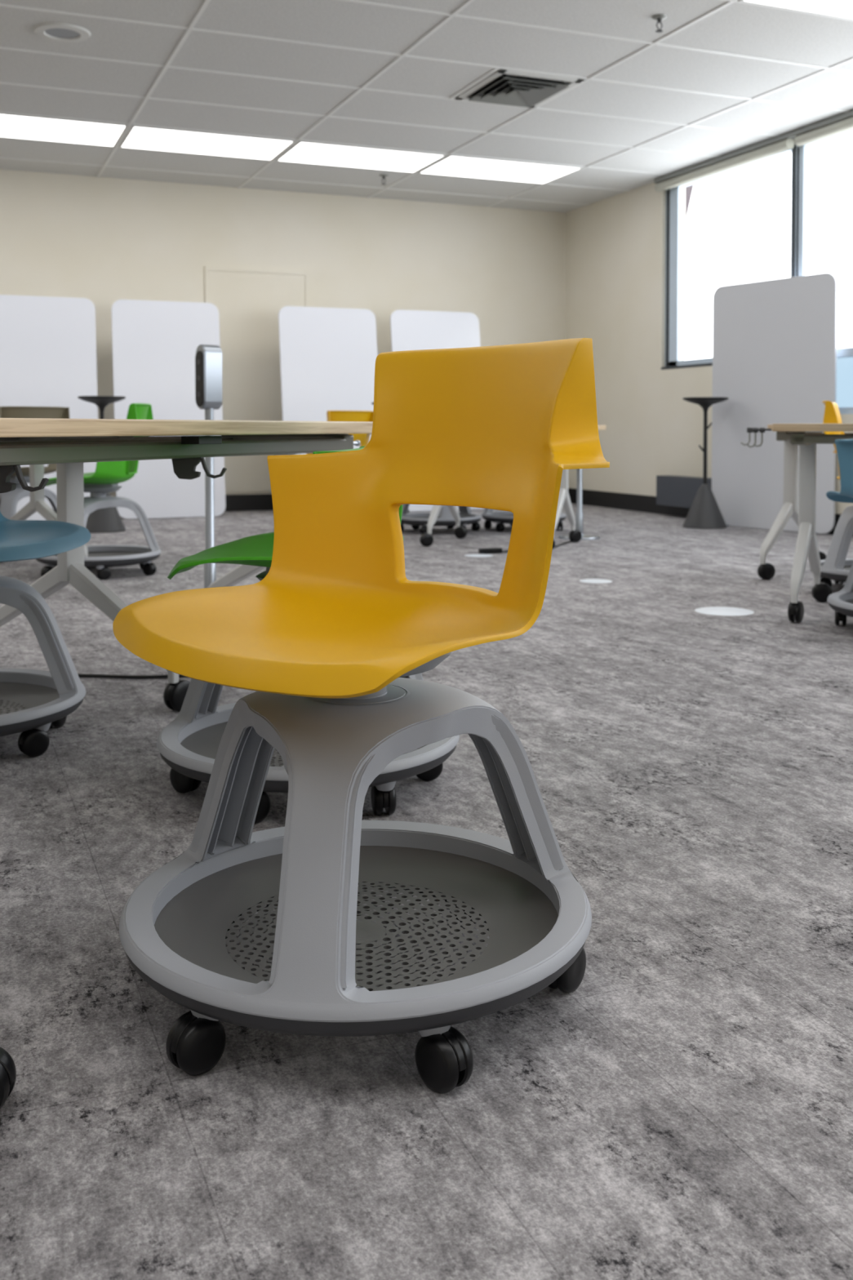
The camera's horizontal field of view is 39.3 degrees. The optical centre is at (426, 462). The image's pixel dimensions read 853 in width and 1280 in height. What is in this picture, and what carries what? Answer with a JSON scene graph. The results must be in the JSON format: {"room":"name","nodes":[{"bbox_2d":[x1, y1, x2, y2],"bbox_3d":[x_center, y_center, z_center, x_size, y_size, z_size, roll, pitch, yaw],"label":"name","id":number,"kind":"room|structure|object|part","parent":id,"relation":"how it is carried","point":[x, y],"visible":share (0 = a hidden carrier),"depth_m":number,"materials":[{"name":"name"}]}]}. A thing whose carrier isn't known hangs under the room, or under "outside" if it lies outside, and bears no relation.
{"room":"classroom","nodes":[
{"label":"classroom","id":0,"kind":"room"},
{"bbox_2d":[0,168,565,496],"bbox_3d":[-3.664,-0.934,9.384,11.088,2.743,0.150,-1,2,-22],"label":"wall","id":1,"kind":"structure","parent":0,"point":[103,241],"depth_m":10.25,"materials":[{"name":"beige paint"}]},
{"bbox_2d":[115,493,273,511],"bbox_3d":[-3.634,0.369,9.346,10.688,0.140,0.014,-1,2,-22],"label":"baseboard","id":2,"kind":"structure","parent":1,"relation":"attached to","point":[253,502],"depth_m":10.20,"materials":[{"name":"black plastic"}]},
{"bbox_2d":[209,270,305,492],"bbox_3d":[-1.438,-0.681,10.210,0.830,1.870,0.008,-1,2,-22],"label":"door","id":3,"kind":"structure","parent":1,"relation":"in","point":[248,304],"depth_m":10.18,"materials":[{"name":"beige paint"}]},
{"bbox_2d":[204,266,310,306],"bbox_3d":[-1.436,-0.689,10.207,0.910,1.924,0.014,-1,2,-22],"label":"trim","id":4,"kind":"structure","parent":1,"relation":"attached to","point":[207,268],"depth_m":10.16,"materials":[{"name":"beige paint"}]},
{"bbox_2d":[0,503,852,1279],"bbox_3d":[-0.961,0.631,2.770,10.688,0.001,14.220,-1,2,-22],"label":"floor","id":5,"kind":"structure","parent":0,"point":[684,1111],"depth_m":1.48,"materials":[{"name":"grey carpet"}]},
{"bbox_2d":[0,1047,16,1108],"bbox_3d":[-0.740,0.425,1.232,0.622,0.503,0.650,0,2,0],"label":"caster wheel","id":6,"kind":"object","parent":5,"relation":"on","point":[7,1067],"visible":1,"depth_m":1.23,"materials":[{"name":"black plastic"}]},
{"bbox_2d":[0,406,69,519],"bbox_3d":[-2.302,0.102,6.734,0.615,0.827,0.591,-1,2,-32],"label":"swivel chair","id":7,"kind":"object","parent":5,"relation":"on","point":[9,500],"visible":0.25,"depth_m":6.57,"materials":[{"name":"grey plastic"}]},
{"bbox_3d":[-2.300,0.288,6.740,0.596,0.290,0.595,-1,2,-32],"label":"frame","id":8,"kind":"part","parent":7,"relation":"part of","materials":[{"name":"grey plastic"}]},
{"bbox_2d":[0,511,90,757],"bbox_3d":[-1.077,0.220,2.679,0.595,0.827,0.595,0,2,13],"label":"swivel chair","id":9,"kind":"object","parent":5,"relation":"on","point":[45,700],"visible":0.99,"depth_m":2.69,"materials":[{"name":"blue plastic"}]},
{"bbox_2d":[0,681,59,714],"bbox_3d":[-1.077,0.561,2.689,0.536,0.026,0.536,0,2,-9],"label":"tray","id":10,"kind":"object","parent":9,"relation":"on","point":[23,695],"depth_m":2.85,"materials":[{"name":"grey plastic"}]},
{"bbox_3d":[-1.077,0.406,2.684,0.596,0.290,0.595,0,2,-9],"label":"frame","id":11,"kind":"part","parent":9,"relation":"part of","materials":[{"name":"grey plastic"}]},
{"bbox_2d":[35,722,51,731],"bbox_3d":[-0.840,0.573,2.598,0.047,0.021,0.047,-2,2,-42],"label":"socket","id":12,"kind":"object","parent":9,"relation":"attached to","point":[44,727],"depth_m":2.58,"materials":[{"name":"grey plastic"}]},
{"bbox_2d":[0,294,97,519],"bbox_3d":[-2.971,-0.416,9.142,0.860,1.721,0.368,-1,2,-22],"label":"whiteboard","id":13,"kind":"object","parent":5,"relation":"on","point":[48,344],"visible":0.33,"depth_m":9.15,"materials":[{"name":"white glossy whiteboard surface"}]},
{"bbox_2d":[9,464,92,572],"bbox_3d":[-2.397,0.190,5.463,0.909,0.726,1.800,1,2,39],"label":"folding table","id":14,"kind":"object","parent":5,"relation":"on","point":[36,504],"visible":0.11,"depth_m":5.99,"materials":[{"name":"white metal"}]},
{"bbox_2d":[35,403,160,580],"bbox_3d":[-1.598,0.129,5.803,0.590,0.827,0.632,-1,2,-17],"label":"swivel chair","id":15,"kind":"object","parent":5,"relation":"on","point":[107,476],"visible":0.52,"depth_m":5.71,"materials":[{"name":"green plastic"}]},
{"bbox_2d":[53,551,144,556],"bbox_3d":[-1.597,0.469,5.811,0.536,0.026,0.536,-1,2,-17],"label":"tray","id":16,"kind":"object","parent":15,"relation":"on","point":[91,553],"depth_m":6.02,"materials":[{"name":"grey plastic"}]},
{"bbox_2d":[96,565,104,568],"bbox_3d":[-1.523,0.487,5.569,0.047,0.021,0.047,-1,2,-35],"label":"socket","id":17,"kind":"object","parent":15,"relation":"attached to","point":[97,566],"depth_m":5.55,"materials":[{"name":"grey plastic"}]},
{"bbox_3d":[-1.597,0.315,5.806,0.596,0.290,0.595,-1,2,-17],"label":"frame","id":18,"kind":"part","parent":15,"relation":"part of","materials":[{"name":"grey plastic"}]},
{"bbox_2d":[77,395,125,533],"bbox_3d":[-2.230,0.010,8.207,0.320,0.925,0.320,0,2,-2],"label":"pedestal stand","id":19,"kind":"object","parent":5,"relation":"on","point":[108,519],"visible":0.62,"depth_m":8.12,"materials":[{"name":"grey metal"}]},
{"bbox_2d":[77,673,187,679],"bbox_3d":[-0.751,0.591,3.961,0.662,0.010,1.372,1,2,17],"label":"power cable","id":20,"kind":"object","parent":5,"relation":"on","point":[80,675],"visible":0.17,"depth_m":3.38,"materials":[{"name":"black rubber"}]},
{"bbox_2d":[111,299,225,519],"bbox_3d":[-2.061,-0.426,9.501,0.850,1.721,0.368,-1,2,-22],"label":"whiteboard","id":21,"kind":"object","parent":5,"relation":"on","point":[155,344],"visible":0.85,"depth_m":9.43,"materials":[{"name":"white glossy whiteboard surface"}]},
{"bbox_2d":[0,433,348,711],"bbox_3d":[-0.784,0.247,3.479,0.881,0.726,1.200,1,2,36],"label":"folding table","id":22,"kind":"object","parent":5,"relation":"on","point":[70,569],"visible":0.15,"depth_m":3.18,"materials":[{"name":"white metal"}]},
{"bbox_3d":[-0.762,-0.060,3.470,0.460,0.047,1.125,1,2,36],"label":"rail","id":23,"kind":"part","parent":22,"relation":"part of","materials":[{"name":"grey metal"}]},
{"bbox_2d":[0,417,373,532],"bbox_3d":[-0.689,0.284,2.225,0.580,0.726,1.943,1,2,22],"label":"tabletop","id":24,"kind":"object","parent":5,"relation":"on","point":[237,437],"visible":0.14,"depth_m":2.21,"materials":[{"name":"brown wood"}]},
{"bbox_2d":[0,465,48,493],"bbox_3d":[-0.648,0.026,1.874,0.106,0.044,0.023,0,2,0],"label":"hook","id":25,"kind":"object","parent":24,"relation":"hanging from","point":[6,472],"visible":1,"depth_m":1.87,"materials":[{"name":"grey metal"}]},
{"bbox_3d":[-0.673,0.027,1.873,0.056,0.043,0.023,0,2,0],"label":"plate","id":26,"kind":"part","parent":25,"relation":"part of","materials":[{"name":"grey metal"}]},
{"bbox_3d":[-0.621,0.025,1.873,0.051,0.042,0.019,0,2,0],"label":"hook arm","id":27,"kind":"part","parent":25,"relation":"part of","materials":[{"name":"grey metal"}]},
{"bbox_3d":[-0.694,-0.023,2.208,0.360,0.047,1.825,1,2,22],"label":"rail","id":28,"kind":"part","parent":24,"relation":"part of","materials":[{"name":"grey metal"}]},
{"bbox_2d":[171,457,226,479],"bbox_3d":[-0.449,0.012,2.359,0.106,0.044,0.023,0,2,0],"label":"hook","id":29,"kind":"object","parent":24,"relation":"hanging from","point":[184,468],"visible":0.95,"depth_m":2.35,"materials":[{"name":"grey metal"}]},
{"bbox_3d":[-0.474,0.013,2.359,0.056,0.043,0.023,0,2,0],"label":"plate","id":30,"kind":"part","parent":29,"relation":"part of","materials":[{"name":"grey metal"}]},
{"bbox_3d":[-0.421,0.011,2.359,0.051,0.042,0.019,0,2,0],"label":"hook arm","id":31,"kind":"part","parent":29,"relation":"part of","materials":[{"name":"grey metal"}]},
{"bbox_3d":[-0.211,-0.037,2.963,0.016,0.035,0.198,1,2,22],"label":"release knob","id":32,"kind":"part","parent":24,"relation":"part of","materials":[{"name":"silver metal"}]},
{"bbox_2d":[195,344,222,587],"bbox_3d":[-0.883,0.047,4.854,0.264,1.047,0.264,-2,2,-42],"label":"pole","id":33,"kind":"object","parent":5,"relation":"on","point":[208,357],"visible":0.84,"depth_m":4.83,"materials":[{"name":"silver metal"}]},
{"bbox_2d":[195,351,204,406],"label":"socket","id":34,"kind":"object","parent":33,"relation":"attached to","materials":[{"name":"black plastic"}]},
{"bbox_2d":[156,446,459,823],"bbox_3d":[-0.232,0.229,2.369,0.595,0.827,0.595,0,2,5],"label":"swivel chair","id":35,"kind":"object","parent":5,"relation":"on","point":[189,744],"visible":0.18,"depth_m":2.30,"materials":[{"name":"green plastic"}]},
{"bbox_2d":[180,721,426,766],"bbox_3d":[-0.232,0.570,2.379,0.536,0.026,0.536,-1,2,-38],"label":"tray","id":36,"kind":"object","parent":35,"relation":"on","point":[201,738],"depth_m":2.42,"materials":[{"name":"grey plastic"}]},
{"bbox_3d":[-0.232,0.415,2.374,0.596,0.290,0.595,-1,2,-38],"label":"frame","id":37,"kind":"part","parent":35,"relation":"part of","materials":[{"name":"grey plastic"}]},
{"bbox_2d":[375,781,395,791],"bbox_3d":[-0.076,0.586,2.179,0.047,0.021,0.047,0,2,-12],"label":"socket","id":38,"kind":"object","parent":35,"relation":"attached to","point":[387,785],"depth_m":2.16,"materials":[{"name":"grey plastic"}]},
{"bbox_2d":[278,306,377,454],"bbox_3d":[-0.812,-0.441,10.018,0.853,1.721,0.368,-1,2,-22],"label":"whiteboard","id":39,"kind":"object","parent":5,"relation":"on","point":[328,356],"visible":0.41,"depth_m":9.98,"materials":[{"name":"white plastic"}]},
{"bbox_2d":[306,410,373,454],"bbox_3d":[-0.659,0.056,8.321,0.615,0.827,0.597,-1,2,-32],"label":"swivel chair","id":40,"kind":"object","parent":5,"relation":"on","point":[331,415],"visible":0.06,"depth_m":8.16,"materials":[{"name":"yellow plastic"}]},
{"bbox_2d":[112,337,609,1093],"bbox_3d":[-0.088,0.254,1.524,0.595,0.827,0.595,-1,2,-39],"label":"swivel chair","id":41,"kind":"object","parent":5,"relation":"on","point":[326,641],"visible":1,"depth_m":1.53,"materials":[{"name":"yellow plastic"}]},
{"bbox_2d":[191,1010,218,1021],"bbox_3d":[-0.244,0.610,1.334,0.047,0.021,0.047,2,2,44],"label":"socket","id":42,"kind":"object","parent":41,"relation":"attached to","point":[196,1015],"depth_m":1.32,"materials":[{"name":"grey plastic"}]},
{"bbox_3d":[-0.088,0.440,1.530,0.596,0.290,0.595,-1,2,-22],"label":"frame","id":43,"kind":"part","parent":41,"relation":"part of","materials":[{"name":"grey plastic"}]},
{"bbox_2d":[154,845,558,991],"bbox_3d":[-0.088,0.595,1.534,0.536,0.026,0.536,-1,2,-22],"label":"tray","id":44,"kind":"object","parent":41,"relation":"on","point":[204,912],"depth_m":1.58,"materials":[{"name":"grey plastic"}]},
{"bbox_2d":[417,1025,450,1036],"bbox_3d":[0.008,0.611,1.299,0.047,0.021,0.047,-2,2,-42],"label":"socket","id":45,"kind":"object","parent":41,"relation":"attached to","point":[426,1030],"depth_m":1.28,"materials":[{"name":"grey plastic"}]},
{"bbox_2d":[390,309,483,511],"bbox_3d":[0.096,-0.450,10.322,0.830,1.721,0.368,-1,2,-22],"label":"whiteboard","id":46,"kind":"object","parent":5,"relation":"on","point":[411,330],"visible":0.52,"depth_m":10.31,"materials":[{"name":"white plastic"}]},
{"bbox_2d":[400,504,481,534],"bbox_3d":[0.081,0.060,8.155,0.615,0.827,0.591,-2,2,-42],"label":"swivel chair","id":47,"kind":"object","parent":5,"relation":"on","point":[445,518],"visible":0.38,"depth_m":7.97,"materials":[{"name":"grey plastic"}]},
{"bbox_2d":[413,516,462,518],"bbox_3d":[0.080,0.401,8.164,0.536,0.026,0.536,-2,2,-42],"label":"tray","id":48,"kind":"object","parent":47,"relation":"on","point":[413,517],"depth_m":8.36,"materials":[{"name":"grey plastic"}]},
{"bbox_3d":[0.080,0.247,8.159,0.596,0.290,0.595,-2,2,-42],"label":"frame","id":49,"kind":"part","parent":47,"relation":"part of","materials":[{"name":"grey plastic"}]},
{"bbox_2d":[464,553,493,557],"bbox_3d":[0.290,0.518,6.631,0.160,0.002,0.160,-1,2,-22],"label":"floor marker","id":50,"kind":"object","parent":5,"relation":"on","point":[477,555],"visible":1,"depth_m":6.62,"materials":[{"name":"white plastic"}]},
{"bbox_2d":[419,425,606,549],"bbox_3d":[0.462,0.137,7.262,1.150,0.726,0.652,1,2,20],"label":"folding table","id":51,"kind":"object","parent":5,"relation":"on","point":[426,540],"visible":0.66,"depth_m":7.21,"materials":[{"name":"white metal"}]},
{"bbox_2d":[481,508,566,531],"bbox_3d":[0.682,0.056,8.322,0.615,0.827,0.590,1,2,18],"label":"swivel chair","id":52,"kind":"object","parent":5,"relation":"on","point":[500,517],"visible":0.12,"depth_m":8.21,"materials":[{"name":"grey plastic"}]},
{"bbox_3d":[0.681,0.242,8.328,0.595,0.290,0.596,1,2,18],"label":"frame","id":53,"kind":"part","parent":52,"relation":"part of","materials":[{"name":"grey plastic"}]},
{"bbox_2d":[478,540,572,554],"bbox_3d":[0.684,0.490,7.084,0.176,0.030,1.071,1,2,39],"label":"power cable","id":54,"kind":"object","parent":5,"relation":"on","point":[485,550],"visible":0.6,"depth_m":6.73,"materials":[{"name":"black plastic"}]},
{"bbox_2d":[559,468,599,540],"bbox_3d":[0.984,-0.035,7.665,0.264,1.047,0.264,1,2,38],"label":"pole","id":55,"kind":"object","parent":5,"relation":"on","point":[579,515],"visible":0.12,"depth_m":7.66,"materials":[{"name":"silver metal"}]},
{"bbox_3d":[0.984,0.473,7.680,0.264,0.030,0.264,1,2,38],"label":"plate","id":56,"kind":"part","parent":55,"relation":"part of","materials":[{"name":"silver metal"}]},
{"bbox_2d":[579,578,612,583],"bbox_3d":[0.785,0.550,5.528,0.150,0.002,0.150,-1,2,-22],"label":"floor marker","id":57,"kind":"object","parent":5,"relation":"on","point":[586,580],"visible":1,"depth_m":5.53,"materials":[{"name":"white plastic"}]},
{"bbox_2d":[682,396,728,528],"bbox_3d":[1.987,0.001,8.506,0.320,0.925,0.320,0,2,-2],"label":"pedestal stand","id":58,"kind":"object","parent":5,"relation":"on","point":[704,513],"visible":1,"depth_m":8.44,"materials":[{"name":"grey metal"}]},
{"bbox_2d":[694,606,754,616],"bbox_3d":[1.153,0.576,4.621,0.224,0.002,0.224,-1,2,-22],"label":"floor marker","id":59,"kind":"object","parent":5,"relation":"on","point":[715,611],"visible":1,"depth_m":4.62,"materials":[{"name":"white plastic"}]},
{"bbox_2d":[711,272,837,533],"bbox_3d":[2.394,-0.398,8.292,0.100,1.735,1.060,-1,2,-34],"label":"whiteboard","id":60,"kind":"object","parent":5,"relation":"on","point":[775,340],"visible":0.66,"depth_m":8.30,"materials":[{"name":"white plastic"}]},
{"bbox_2d":[757,424,852,579],"bbox_3d":[2.346,0.191,5.407,1.500,0.726,0.744,1,2,38],"label":"folding table","id":61,"kind":"object","parent":5,"relation":"on","point":[766,571],"visible":0.64,"depth_m":5.80,"materials":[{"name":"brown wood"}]},
{"bbox_3d":[2.336,-0.117,5.396,1.455,0.047,0.260,1,2,38],"label":"rail","id":62,"kind":"part","parent":61,"relation":"part of","materials":[{"name":"grey metal"}]},
{"bbox_2d":[773,423,852,622],"bbox_3d":[2.161,0.225,4.264,1.700,0.726,0.639,1,2,26],"label":"folding table","id":63,"kind":"object","parent":5,"relation":"on","point":[806,436],"visible":0.97,"depth_m":4.53,"materials":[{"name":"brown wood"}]},
{"bbox_2d":[741,427,759,445],"bbox_3d":[1.249,-0.099,4.610,0.068,0.070,0.024,0,2,8],"label":"wire hook","id":64,"kind":"object","parent":63,"relation":"attached to","point":[749,430],"visible":1,"depth_m":4.61,"materials":[{"name":"grey metal"}]},
{"bbox_3d":[1.234,-0.093,4.612,0.038,0.058,0.007,0,2,8],"label":"hook arm","id":65,"kind":"part","parent":64,"relation":"part of","materials":[{"name":"silver metal"}]},
{"bbox_2d":[746,427,764,447],"bbox_3d":[1.276,-0.096,4.626,0.068,0.078,0.024,0,2,8],"label":"wire hook","id":66,"kind":"object","parent":63,"relation":"attached to","point":[760,429],"visible":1,"depth_m":4.62,"materials":[{"name":"grey metal"}]},
{"bbox_3d":[1.260,-0.090,4.628,0.038,0.066,0.007,0,2,8],"label":"hook arm","id":67,"kind":"part","parent":66,"relation":"part of","materials":[{"name":"silver metal"}]},
{"bbox_2d":[753,427,771,447],"bbox_3d":[1.308,-0.098,4.650,0.068,0.076,0.024,0,2,8],"label":"wire hook","id":68,"kind":"object","parent":63,"relation":"attached to","point":[766,429],"visible":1,"depth_m":4.65,"materials":[{"name":"grey metal"}]},
{"bbox_3d":[1.293,-0.092,4.652,0.038,0.064,0.007,0,2,8],"label":"hook arm","id":69,"kind":"part","parent":68,"relation":"part of","materials":[{"name":"silver metal"}]},
{"bbox_3d":[2.168,-0.083,4.245,1.620,0.047,0.480,1,2,26],"label":"rail","id":70,"kind":"part","parent":63,"relation":"part of","materials":[{"name":"grey metal"}]},
{"bbox_2d":[808,400,852,586],"bbox_3d":[1.976,0.148,5.165,0.597,0.827,0.629,0,2,8],"label":"swivel chair","id":71,"kind":"object","parent":5,"relation":"on","point":[836,566],"visible":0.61,"depth_m":5.06,"materials":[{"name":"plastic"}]},
{"bbox_3d":[1.973,0.334,5.173,0.595,0.290,0.596,0,2,8],"label":"frame","id":72,"kind":"part","parent":71,"relation":"part of","materials":[{"name":"grey plastic"}]},
{"bbox_2d":[843,565,851,571],"bbox_3d":[1.973,0.488,5.178,0.536,0.026,0.536,0,2,8],"label":"tray","id":73,"kind":"object","parent":71,"relation":"on","point":[846,567],"depth_m":5.40,"materials":[{"name":"grey plastic"}]},
{"bbox_2d":[826,439,852,626],"bbox_3d":[1.708,0.178,4.141,0.595,0.827,0.595,0,2,15],"label":"swivel chair","id":74,"kind":"object","parent":5,"relation":"on","point":[842,602],"visible":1,"depth_m":4.12,"materials":[{"name":"blue plastic"}]},
{"bbox_3d":[1.708,0.364,4.147,0.595,0.290,0.596,-1,2,-32],"label":"frame","id":75,"kind":"part","parent":74,"relation":"part of","materials":[{"name":"grey plastic"}]},
{"bbox_2d":[844,599,852,603],"bbox_3d":[1.708,0.518,4.151,0.536,0.026,0.536,-1,2,-32],"label":"tray","id":76,"kind":"object","parent":74,"relation":"on","point":[851,601],"depth_m":4.33,"materials":[{"name":"grey plastic"}]},
{"bbox_2d":[0,0,852,212],"bbox_3d":[-0.961,-2.140,2.689,10.688,0.060,14.220,-1,2,-22],"label":"ceiling","id":77,"kind":"structure","parent":0,"point":[740,28],"depth_m":6.99,"materials":[{"name":"tile"}]},
{"bbox_2d":[33,22,90,42],"bbox_3d":[-1.870,-2.203,6.124,0.284,0.013,0.284,-1,2,-22],"label":"ceiling speaker","id":78,"kind":"object","parent":77,"relation":"attached to","point":[54,31],"visible":1,"depth_m":6.11,"materials":[{"name":"white paint"}]},
{"bbox_2d":[44,28,79,38],"bbox_3d":[-1.870,-2.207,6.124,0.176,0.004,0.176,-1,2,-22],"label":"grille","id":79,"kind":"object","parent":78,"relation":"attached to","point":[49,33],"depth_m":6.13,"materials":[{"name":"grey plastic"}]},
{"bbox_2d":[0,112,128,146],"bbox_3d":[-2.647,-2.261,8.085,1.136,0.011,0.664,-1,2,-22],"label":"recessed light","id":80,"kind":"object","parent":77,"relation":"in","point":[11,126],"visible":1,"depth_m":8.14,"materials":[{"name":"white paint"}]},
{"bbox_2d":[118,124,296,160],"bbox_3d":[-1.572,-2.274,8.521,1.136,0.011,0.664,-1,2,-22],"label":"recessed light","id":81,"kind":"object","parent":77,"relation":"in","point":[138,137],"visible":1,"depth_m":8.49,"materials":[{"name":"white paint"}]},
{"bbox_2d":[275,141,447,173],"bbox_3d":[-0.498,-2.287,8.957,1.136,0.011,0.664,-1,2,-22],"label":"recessed light","id":82,"kind":"object","parent":77,"relation":"in","point":[303,152],"visible":1,"depth_m":8.96,"materials":[{"name":"white paint"}]},
{"bbox_2d":[379,173,388,184],"bbox_3d":[-0.344,-2.274,9.609,0.072,0.075,0.072,-1,2,-22],"label":"sprinkler","id":83,"kind":"object","parent":77,"relation":"attached to","point":[383,175],"visible":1,"depth_m":9.60,"materials":[{"name":"silver metal"}]},
{"bbox_2d":[417,155,583,184],"bbox_3d":[0.576,-2.300,9.393,1.136,0.011,0.664,-1,2,-22],"label":"recessed light","id":84,"kind":"object","parent":77,"relation":"in","point":[456,166],"visible":1,"depth_m":9.38,"materials":[{"name":"white paint"}]},
{"bbox_2d":[454,68,583,108],"bbox_3d":[0.547,-2.225,7.155,0.540,0.030,0.648,-1,2,-22],"label":"ceiling vent","id":85,"kind":"object","parent":77,"relation":"in","point":[503,86],"visible":1,"depth_m":7.11,"materials":[{"name":"black"}]},
{"bbox_2d":[652,13,666,32],"bbox_3d":[1.152,-2.166,5.901,0.072,0.075,0.072,-1,2,-22],"label":"sprinkler","id":86,"kind":"object","parent":77,"relation":"attached to","point":[660,17],"visible":1,"depth_m":5.89,"materials":[{"name":"silver metal"}]},
{"bbox_2d":[737,0,852,20],"bbox_3d":[2.129,-2.188,5.570,1.136,0.011,0.664,-1,2,-22],"label":"recessed light","id":87,"kind":"object","parent":77,"relation":"in","point":[842,9],"visible":1,"depth_m":5.73,"materials":[{"name":"white paint"}]},
{"bbox_2d":[0,0,852,207],"bbox_3d":[-0.961,-2.107,2.690,10.688,0.006,14.220,-1,2,-22],"label":"grid","id":88,"kind":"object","parent":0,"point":[190,28],"depth_m":7.13,"materials":[{"name":"white paint"}]},
{"bbox_2d":[564,138,852,514],"bbox_3d":[4.092,-0.799,4.781,0.220,2.743,14.220,-1,2,-22],"label":"wall","id":89,"kind":"structure","parent":0,"point":[615,245],"depth_m":10.21,"materials":[{"name":"beige paint"}]},
{"bbox_2d":[656,475,711,507],"bbox_3d":[2.061,0.233,9.304,0.132,0.235,0.770,-1,2,-22],"label":"wall heater","id":90,"kind":"object","parent":89,"relation":"attached to","point":[671,490],"visible":0.52,"depth_m":9.35,"materials":[{"name":"grey metal"}]},
{"bbox_2d":[661,363,712,369],"bbox_3d":[2.323,-0.751,9.108,0.204,0.020,1.603,-1,2,-22],"label":"trim","id":91,"kind":"structure","parent":89,"relation":"attached to","point":[704,364],"depth_m":9.47,"materials":[{"name":"grey metal"}]},
{"bbox_2d":[568,488,852,537],"bbox_3d":[3.986,0.503,4.768,0.014,0.140,14.206,-1,2,-22],"label":"baseboard","id":92,"kind":"structure","parent":89,"relation":"attached to","point":[640,503],"depth_m":10.29,"materials":[{"name":"black plastic"}]},
{"bbox_2d":[665,146,794,366],"bbox_3d":[2.288,-1.507,9.067,0.063,1.493,1.582,-1,2,-22],"label":"window","id":93,"kind":"structure","parent":89,"relation":"in","point":[709,360],"depth_m":9.22,"materials":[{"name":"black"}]},
{"bbox_2d":[653,110,852,191],"bbox_3d":[3.846,-2.120,4.950,0.072,0.106,10.390,-1,2,-22],"label":"roller shade","id":94,"kind":"object","parent":93,"relation":"attached to","point":[842,122],"visible":1,"depth_m":8.50,"materials":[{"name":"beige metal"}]},
{"bbox_2d":[666,142,795,366],"bbox_3d":[3.587,-1.208,5.797,0.004,1.900,8.573,-1,2,-22],"label":"trim","id":95,"kind":"structure","parent":89,"relation":"attached to","point":[794,188],"depth_m":9.73,"materials":[{"name":"black metal"}]},
{"bbox_2d":[665,145,806,366],"bbox_3d":[3.607,-1.207,5.783,0.025,1.900,8.693,-1,2,-22],"label":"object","id":96,"kind":"structure","parent":89,"relation":"attached to","point":[675,193],"depth_m":9.64,"materials":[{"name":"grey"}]},
{"bbox_2d":[795,128,852,413],"bbox_3d":[2.921,-1.258,7.516,0.063,1.900,1.724,-1,2,-22],"label":"window","id":97,"kind":"structure","parent":89,"relation":"in","point":[844,355],"depth_m":7.92,"materials":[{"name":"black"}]},
{"bbox_3d":[2.922,-0.512,7.538,0.001,0.407,1.724,-1,2,-22],"label":"pane","id":98,"kind":"part","parent":97,"relation":"part of","materials":[{"name":"clear glass"}]},
{"label":"outside","id":99,"kind":"structure","parent":0,"visible":0},
{"bbox_2d":[684,183,694,225],"bbox_3d":[2.151,-1.210,11.020,0.100,3.200,1.200,-1,2,-22],"label":"pier","id":100,"kind":"structure","parent":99,"point":[689,189],"depth_m":10.61,"materials":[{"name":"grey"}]}
]}

